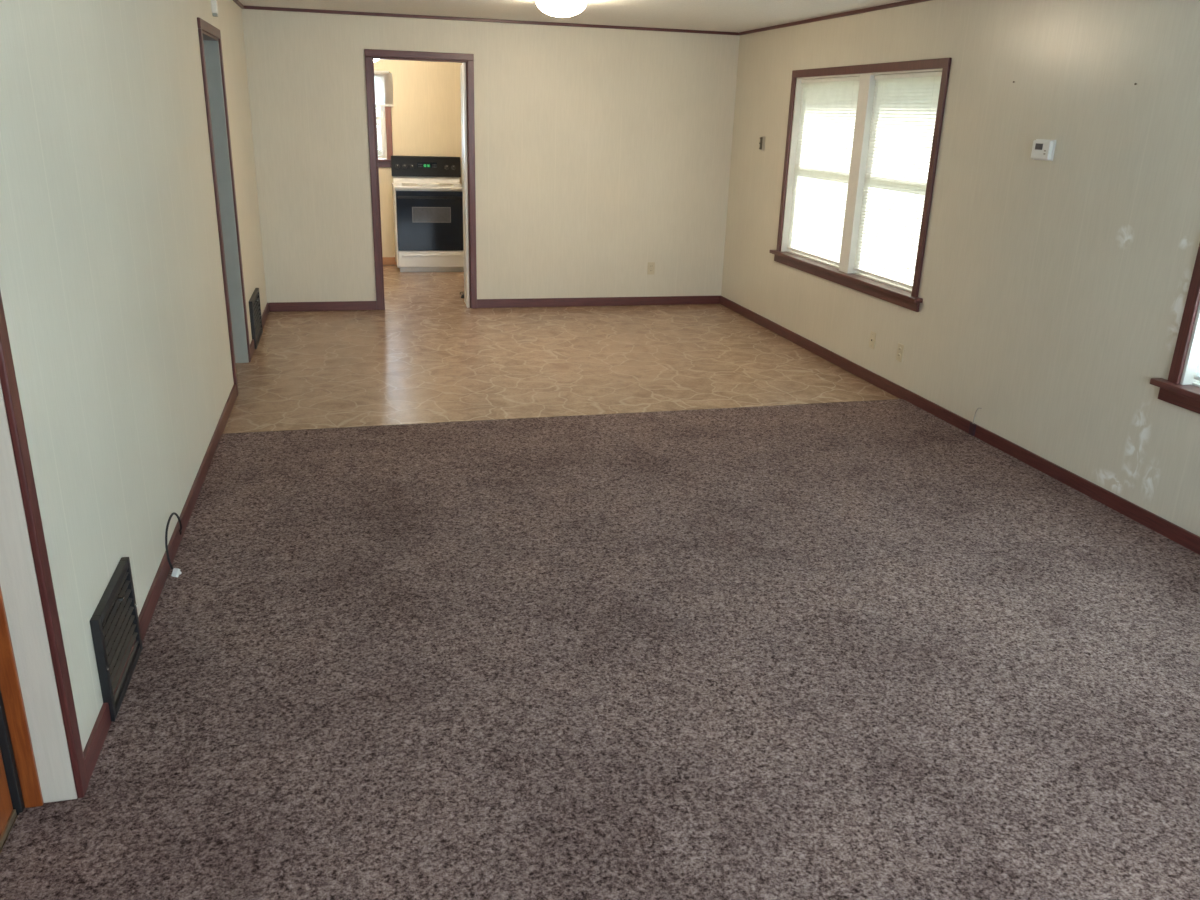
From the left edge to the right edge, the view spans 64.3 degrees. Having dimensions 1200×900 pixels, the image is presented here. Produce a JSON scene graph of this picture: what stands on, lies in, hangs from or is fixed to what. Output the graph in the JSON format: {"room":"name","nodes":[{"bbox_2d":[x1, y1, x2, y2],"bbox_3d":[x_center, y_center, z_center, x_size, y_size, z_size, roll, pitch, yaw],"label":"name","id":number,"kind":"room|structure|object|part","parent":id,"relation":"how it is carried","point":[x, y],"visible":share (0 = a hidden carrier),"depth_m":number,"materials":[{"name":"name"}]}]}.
{"room":"empty living room","nodes":[
{"label":"empty living room","id":0,"kind":"room"},
{"bbox_2d":[0,0,266,802],"bbox_3d":[-1.668,-0.664,3.215,0.100,2.440,10.315,-3,20,-14],"label":"wall","id":1,"kind":"structure","parent":0,"point":[112,284],"depth_m":2.95,"materials":[{"name":"paint"}]},
{"bbox_2d":[0,690,24,849],"bbox_3d":[-1.311,0.081,1.649,0.118,2.086,0.946,-3,20,-14],"label":"door","id":2,"kind":"structure","parent":1,"relation":"in","point":[11,798],"depth_m":2.34,"materials":[{"name":"orange wood"}]},
{"bbox_2d":[0,586,43,807],"bbox_3d":[-1.406,-0.072,2.081,0.042,2.090,0.012,-3,20,-14],"label":"trim","id":3,"kind":"structure","parent":1,"relation":"attached to","point":[10,687],"depth_m":2.33,"materials":[{"name":"orange wood"}]},
{"bbox_2d":[0,291,88,797],"bbox_3d":[-1.312,-0.088,2.136,0.016,2.090,0.055,-3,20,-14],"label":"trim","id":4,"kind":"structure","parent":1,"relation":"attached to","point":[8,380],"depth_m":2.24,"materials":[{"name":"red wood"}]},
{"bbox_2d":[90,557,142,721],"bbox_3d":[-1.448,0.560,2.884,0.038,0.331,0.410,-3,20,-14],"label":"air vent","id":5,"kind":"object","parent":1,"relation":"in","point":[114,620],"visible":0.91,"depth_m":2.85,"materials":[{"name":"metal"}]},
{"bbox_2d":[83,384,236,782],"bbox_3d":[-1.799,0.239,4.190,0.014,0.080,3.715,-3,20,-14],"label":"baseboard","id":6,"kind":"structure","parent":1,"relation":"attached to","point":[92,750],"depth_m":3.53,"materials":[{"name":"red wood"}]},
{"bbox_2d":[197,17,220,38],"bbox_3d":[-2.298,-2.479,5.619,0.016,0.055,0.920,-3,20,-14],"label":"trim","id":7,"kind":"structure","parent":1,"relation":"attached to","point":[205,26],"depth_m":5.51,"materials":[{"name":"red wood"}]},
{"bbox_2d":[202,30,217,40],"bbox_3d":[-2.354,-2.443,5.617,0.109,0.014,0.810,-3,20,-14],"label":"trim","id":8,"kind":"structure","parent":1,"relation":"attached to","point":[206,36],"depth_m":5.73,"materials":[{"name":"red wood"}]},
{"bbox_2d":[211,0,217,16],"bbox_3d":[-2.349,-2.750,5.802,0.032,0.208,0.068,-3,20,-14],"label":"sensor","id":9,"kind":"object","parent":1,"relation":"attached to","point":[214,6],"visible":1,"depth_m":5.79,"materials":[{"name":"white plastic"}]},
{"bbox_2d":[198,28,238,395],"bbox_3d":[-2.225,-1.325,5.579,0.016,2.090,0.055,-3,20,-14],"label":"trim","id":10,"kind":"structure","parent":1,"relation":"attached to","point":[200,33],"depth_m":5.52,"materials":[{"name":"red wood"}]},
{"bbox_2d":[203,40,248,362],"bbox_3d":[-2.482,-1.595,6.324,0.107,2.090,0.012,-3,20,-14],"label":"door","id":11,"kind":"structure","parent":1,"relation":"attached to","point":[211,48],"depth_m":6.30,"materials":[{"name":"grey paint"}]},
{"bbox_2d":[218,39,250,361],"bbox_3d":[-2.434,-1.609,6.369,0.016,2.090,0.055,-3,20,-14],"label":"trim","id":12,"kind":"structure","parent":1,"relation":"attached to","point":[219,40],"depth_m":6.32,"materials":[{"name":"red wood"}]},
{"bbox_2d":[233,0,243,8],"bbox_3d":[-1.575,-1.806,2.829,0.020,0.024,10.315,-3,20,-14],"label":"trim","id":13,"kind":"structure","parent":1,"relation":"attached to","point":[237,2],"depth_m":7.29,"materials":[{"name":"red wood"}]},
{"bbox_2d":[249,288,262,348],"bbox_3d":[-2.600,-1.003,7.230,0.040,0.354,0.580,-3,20,-14],"label":"air vent","id":14,"kind":"object","parent":1,"relation":"in","point":[254,302],"visible":0.97,"depth_m":7.17,"materials":[{"name":"metal"}]},
{"bbox_2d":[250,303,268,357],"bbox_3d":[-2.684,-0.960,7.527,0.014,0.080,1.755,-3,20,-14],"label":"baseboard","id":15,"kind":"structure","parent":1,"relation":"attached to","point":[266,310],"depth_m":7.76,"materials":[{"name":"red wood"}]},
{"bbox_2d":[374,59,461,256],"bbox_3d":[-2.217,-3.322,10.739,3.900,2.440,0.120,-3,20,-14],"label":"wall","id":16,"kind":"structure","parent":0,"point":[426,111],"depth_m":10.61,"materials":[{"name":"paint"}]},
{"bbox_2d":[376,72,392,166],"bbox_3d":[-2.794,-3.626,10.449,1.075,1.000,0.170,-3,20,-14],"label":"window","id":17,"kind":"structure","parent":16,"relation":"in","point":[384,160],"depth_m":10.59,"materials":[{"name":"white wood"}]},
{"bbox_3d":[-2.804,-3.852,10.432,0.846,0.428,0.026,-3,20,-14],"label":"sash","id":18,"kind":"part","parent":17,"relation":"part of","materials":[{"name":"white paint"}]},
{"bbox_3d":[-2.810,-3.460,10.541,0.846,0.445,0.026,-3,20,-14],"label":"sash","id":19,"kind":"part","parent":17,"relation":"part of","materials":[{"name":"white paint"}]},
{"bbox_2d":[374,70,393,106],"bbox_3d":[-2.749,-3.909,10.279,1.012,0.363,0.032,-3,20,-14],"label":"roller shade","id":20,"kind":"object","parent":17,"relation":"attached to","point":[383,79],"visible":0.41,"depth_m":10.39,"materials":[{"name":"white fabric"}]},
{"bbox_3d":[-2.798,-3.182,10.564,1.075,0.087,0.090,-3,20,-14],"label":"sill","id":21,"kind":"part","parent":17,"relation":"part of","materials":[{"name":"red wood"}]},
{"bbox_2d":[383,257,396,264],"bbox_3d":[-2.235,-2.193,11.066,3.700,0.088,0.014,-3,20,-14],"label":"baseboard","id":22,"kind":"structure","parent":16,"relation":"attached to","point":[386,260],"depth_m":11.01,"materials":[{"name":"brown wood"}]},
{"bbox_2d":[0,265,898,852],"bbox_3d":[-0.495,0.023,5.228,5.661,0.120,13.212,-3,20,-14],"label":"floor","id":23,"kind":"structure","parent":0,"point":[426,357],"depth_m":6.86,"materials":[{"name":"tile"}]},
{"bbox_2d":[391,156,463,271],"bbox_3d":[-1.903,-2.629,10.639,0.770,1.212,0.629,-3,20,-14],"label":"range","id":24,"kind":"object","parent":23,"relation":"on","point":[427,192],"visible":0.98,"depth_m":10.48,"materials":[{"name":"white metal"}]},
{"bbox_3d":[-2.059,-2.892,10.412,0.199,0.003,0.199,-15,26,-40],"label":"burner","id":25,"kind":"part","parent":24,"relation":"part of","materials":[{"name":"white metal"}]},
{"bbox_3d":[-1.955,-3.188,10.722,0.766,0.216,0.085,-3,20,-14],"label":"control panel","id":26,"kind":"part","parent":24,"relation":"part of","materials":[{"name":"black plastic"}]},
{"bbox_2d":[392,183,461,189],"bbox_3d":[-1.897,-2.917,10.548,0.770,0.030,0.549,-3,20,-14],"label":"handle","id":27,"kind":"object","parent":24,"relation":"in","point":[395,186],"depth_m":10.35,"materials":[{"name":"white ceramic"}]},
{"bbox_3d":[-1.839,-2.502,10.425,0.744,0.633,0.040,-3,20,-14],"label":"oven door","id":28,"kind":"part","parent":24,"relation":"part of","materials":[{"name":"black glass"}]},
{"bbox_3d":[-1.822,-2.726,10.305,0.712,0.026,0.044,-3,20,-14],"label":"door handle","id":29,"kind":"part","parent":24,"relation":"part of","materials":[{"name":"black plastic"}]},
{"bbox_3d":[-1.851,-2.112,10.559,0.746,0.174,0.046,-3,20,-14],"label":"storage drawer","id":30,"kind":"part","parent":24,"relation":"part of","materials":[{"name":"white metal"}]},
{"bbox_2d":[0,399,1199,899],"bbox_3d":[0.734,0.923,2.574,4.336,0.012,6.940,-3,20,-14],"label":"carpet","id":31,"kind":"object","parent":23,"relation":"on","point":[873,649],"visible":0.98,"depth_m":3.06,"materials":[{"name":"brown carpet"}]},
{"bbox_2d":[165,512,181,576],"bbox_3d":[-1.650,0.333,3.719,0.040,0.202,0.369,-4,20,-17],"label":"coaxial cable","id":32,"kind":"object","parent":31,"relation":"on","point":[176,572],"visible":1,"depth_m":3.59,"materials":[{"name":"white plastic"}]},
{"bbox_2d":[242,9,739,307],"bbox_3d":[-1.399,-2.460,8.355,5.661,2.440,0.120,-3,20,-14],"label":"wall","id":33,"kind":"structure","parent":0,"point":[602,154],"depth_m":8.41,"materials":[{"name":"paint"}]},
{"bbox_2d":[269,301,376,311],"bbox_3d":[-2.443,-1.271,8.432,0.916,0.080,0.014,-3,20,-14],"label":"baseboard","id":34,"kind":"structure","parent":33,"relation":"attached to","point":[337,305],"depth_m":8.42,"materials":[{"name":"red wood"}]},
{"bbox_2d":[365,56,384,309],"bbox_3d":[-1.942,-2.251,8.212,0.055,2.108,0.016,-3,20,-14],"label":"trim","id":35,"kind":"structure","parent":33,"relation":"attached to","point":[368,59],"depth_m":8.18,"materials":[{"name":"red wood"}]},
{"bbox_2d":[364,49,473,60],"bbox_3d":[-1.502,-3.293,7.954,0.897,0.055,0.016,-3,20,-14],"label":"trim","id":36,"kind":"structure","parent":33,"relation":"attached to","point":[368,52],"depth_m":7.94,"materials":[{"name":"red wood"}]},
{"bbox_2d":[372,57,466,62],"bbox_3d":[-1.519,-3.282,8.025,0.787,0.014,0.124,-3,20,-14],"label":"trim","id":37,"kind":"structure","parent":33,"relation":"attached to","point":[383,58],"depth_m":7.99,"materials":[{"name":"red wood"}]},
{"bbox_2d":[460,63,469,307],"bbox_3d":[-1.206,-2.337,8.543,0.034,2.094,0.230,-3,20,-14],"label":"door","id":38,"kind":"structure","parent":33,"relation":"in","point":[463,66],"depth_m":8.46,"materials":[{"name":"white paint"}]},
{"bbox_2d":[466,62,470,307],"bbox_3d":[-1.162,-2.301,8.424,0.008,2.108,0.034,-3,20,-14],"label":"trim","id":39,"kind":"structure","parent":33,"relation":"attached to","point":[466,62],"depth_m":8.38,"materials":[{"name":"red wood"}]},
{"bbox_2d":[467,61,476,307],"bbox_3d":[-1.126,-2.295,8.412,0.055,2.108,0.016,-3,20,-14],"label":"trim","id":40,"kind":"structure","parent":33,"relation":"attached to","point":[470,64],"depth_m":8.38,"materials":[{"name":"red wood"}]},
{"bbox_2d":[244,6,737,34],"bbox_3d":[-0.788,-3.607,8.028,4.171,0.024,0.020,-3,20,-14],"label":"trim","id":41,"kind":"structure","parent":33,"relation":"attached to","point":[245,7],"depth_m":7.98,"materials":[{"name":"red wood"}]},
{"bbox_2d":[477,296,719,307],"bbox_3d":[0.020,-1.406,9.037,2.370,0.080,0.014,-3,20,-14],"label":"baseboard","id":42,"kind":"structure","parent":33,"relation":"attached to","point":[657,300],"depth_m":9.02,"materials":[{"name":"red wood"}]},
{"bbox_2d":[647,262,654,274],"bbox_3d":[0.485,-1.722,9.048,0.070,0.115,0.010,-3,20,-14],"label":"wall outlet","id":43,"kind":"object","parent":33,"relation":"attached to","point":[651,265],"visible":1,"depth_m":9.05,"materials":[{"name":"beige plastic"}]},
{"bbox_2d":[238,0,905,32],"bbox_3d":[-0.420,-2.391,4.380,5.661,0.120,13.212,-3,20,-14],"label":"ceiling","id":44,"kind":"structure","parent":0,"point":[738,16],"depth_m":7.14,"materials":[{"name":"white paint"}]},
{"bbox_2d":[536,0,586,16],"bbox_3d":[-0.261,-2.977,6.418,0.340,0.115,0.340,-3,20,-14],"label":"ceiling lamp","id":45,"kind":"object","parent":44,"relation":"attached to","point":[558,8],"visible":1,"depth_m":6.32,"materials":[{"name":"glass"}]},
{"bbox_2d":[721,0,1199,536],"bbox_3d":[2.537,-0.895,4.247,0.150,2.440,10.315,-3,20,-14],"label":"wall","id":46,"kind":"structure","parent":0,"point":[1054,293],"depth_m":4.96,"materials":[{"name":"paint"}]},
{"bbox_2d":[759,136,764,150],"bbox_3d":[1.386,-2.628,8.176,0.026,0.116,0.075,-3,20,-14],"label":"light switch","id":47,"kind":"object","parent":46,"relation":"attached to","point":[762,138],"visible":1,"depth_m":8.18,"materials":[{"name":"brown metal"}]},
{"bbox_2d":[738,0,930,35],"bbox_3d":[2.490,-2.029,3.827,0.020,0.024,10.315,-3,20,-14],"label":"trim","id":48,"kind":"structure","parent":46,"relation":"attached to","point":[907,2],"depth_m":6.78,"materials":[{"name":"red wood"}]},
{"bbox_2d":[769,58,951,311],"bbox_3d":[1.820,-1.943,6.815,0.205,1.495,2.260,-3,20,-14],"label":"window","id":49,"kind":"structure","parent":46,"relation":"in","point":[843,274],"depth_m":6.70,"materials":[{"name":"red wood"}]},
{"bbox_3d":[1.738,-1.828,7.389,0.026,0.694,1.003,-3,20,-14],"label":"sash","id":50,"kind":"part","parent":49,"relation":"part of","materials":[{"name":"white paint"}]},
{"bbox_2d":[787,76,859,264],"bbox_3d":[1.691,-2.133,7.267,0.043,1.306,0.979,-3,20,-14],"label":"window blind","id":51,"kind":"object","parent":49,"relation":"attached to","point":[828,108],"visible":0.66,"depth_m":7.26,"materials":[{"name":"white plastic"}]},
{"bbox_3d":[1.591,-2.250,7.604,0.002,1.274,0.001,1,19,-1],"label":"cord","id":52,"kind":"part","parent":51,"relation":"part of","materials":[{"name":"white fabric"}]},
{"bbox_3d":[1.677,-1.525,7.482,0.020,0.016,0.971,-3,20,-14],"label":"rail","id":53,"kind":"part","parent":51,"relation":"part of","materials":[{"name":"white plastic"}]},
{"bbox_3d":[1.770,-2.007,6.929,0.002,1.274,0.001,1,19,-1],"label":"cord","id":54,"kind":"part","parent":51,"relation":"part of","materials":[{"name":"white plastic"}]},
{"bbox_3d":[1.751,-1.278,7.036,0.105,0.091,2.260,-3,20,-14],"label":"sill","id":55,"kind":"part","parent":49,"relation":"part of","materials":[{"name":"red wood"}]},
{"bbox_3d":[1.999,-1.474,6.405,0.026,0.694,0.873,-3,20,-14],"label":"sash","id":56,"kind":"part","parent":49,"relation":"part of","materials":[{"name":"white paint"}]},
{"bbox_2d":[853,71,941,287],"bbox_3d":[1.952,-1.779,6.283,0.043,1.306,0.849,-3,20,-14],"label":"window blind","id":57,"kind":"object","parent":49,"relation":"attached to","point":[904,111],"visible":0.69,"depth_m":6.28,"materials":[{"name":"white plastic"}]},
{"bbox_3d":[1.868,-1.875,6.560,0.002,1.274,0.001,1,19,-1],"label":"cord","id":58,"kind":"part","parent":57,"relation":"part of","materials":[{"name":"white plastic"}]},
{"bbox_3d":[1.938,-1.171,6.498,0.020,0.016,0.841,-3,20,-14],"label":"rail","id":59,"kind":"part","parent":57,"relation":"part of","materials":[{"name":"white plastic"}]},
{"bbox_3d":[2.016,-1.675,6.004,0.002,1.274,0.001,1,19,-1],"label":"cord","id":60,"kind":"part","parent":57,"relation":"part of","materials":[{"name":"white plastic"}]},
{"bbox_2d":[869,331,875,348],"bbox_3d":[1.884,-0.760,6.600,0.011,0.115,0.070,-3,20,-14],"label":"wall outlet","id":61,"kind":"object","parent":46,"relation":"attached to","point":[872,334],"visible":1,"depth_m":6.59,"materials":[{"name":"beige plastic"}]},
{"bbox_2d":[896,343,903,361],"bbox_3d":[1.971,-0.640,6.272,0.010,0.115,0.070,-3,20,-14],"label":"wall outlet","id":62,"kind":"object","parent":46,"relation":"attached to","point":[900,349],"visible":1,"depth_m":6.26,"materials":[{"name":"beige plastic"}]},
{"bbox_2d":[720,295,1199,554],"bbox_3d":[2.422,0.221,4.617,0.014,0.080,10.315,-3,20,-14],"label":"baseboard","id":63,"kind":"structure","parent":46,"relation":"attached to","point":[1154,522],"depth_m":5.32,"materials":[{"name":"red wood"}]},
{"bbox_2d":[968,407,981,435],"bbox_3d":[2.171,-0.169,5.522,0.024,0.173,0.056,-3,20,-14],"label":"phone jack","id":64,"kind":"object","parent":46,"relation":"attached to","point":[972,427],"visible":1,"depth_m":5.53,"materials":[{"name":"brown plastic"}]},
{"bbox_2d":[1031,139,1055,160],"bbox_3d":[2.256,-1.531,4.867,0.031,0.102,0.150,-3,20,-14],"label":"thermostat","id":65,"kind":"object","parent":46,"relation":"attached to","point":[1042,149],"visible":1,"depth_m":4.84,"materials":[{"name":"white plastic"}]},
{"bbox_2d":[1150,243,1199,413],"bbox_3d":[2.828,-0.577,3.014,0.205,1.495,2.235,-3,20,-14],"label":"window","id":66,"kind":"structure","parent":46,"relation":"in","point":[1185,394],"depth_m":4.09,"materials":[{"name":"red wood"}]},
{"bbox_3d":[2.759,0.087,3.235,0.105,0.091,2.235,-3,20,-14],"label":"sill","id":67,"kind":"part","parent":66,"relation":"part of","materials":[{"name":"red wood"}]},
{"bbox_2d":[1194,362,1199,380],"bbox_3d":[2.692,-0.776,3.492,0.043,1.306,0.899,-3,20,-14],"label":"window blind","id":68,"kind":"object","parent":66,"relation":"attached to","point":[1197,377],"visible":1,"depth_m":4.09,"materials":[{"name":"white plastic"}]}
]}

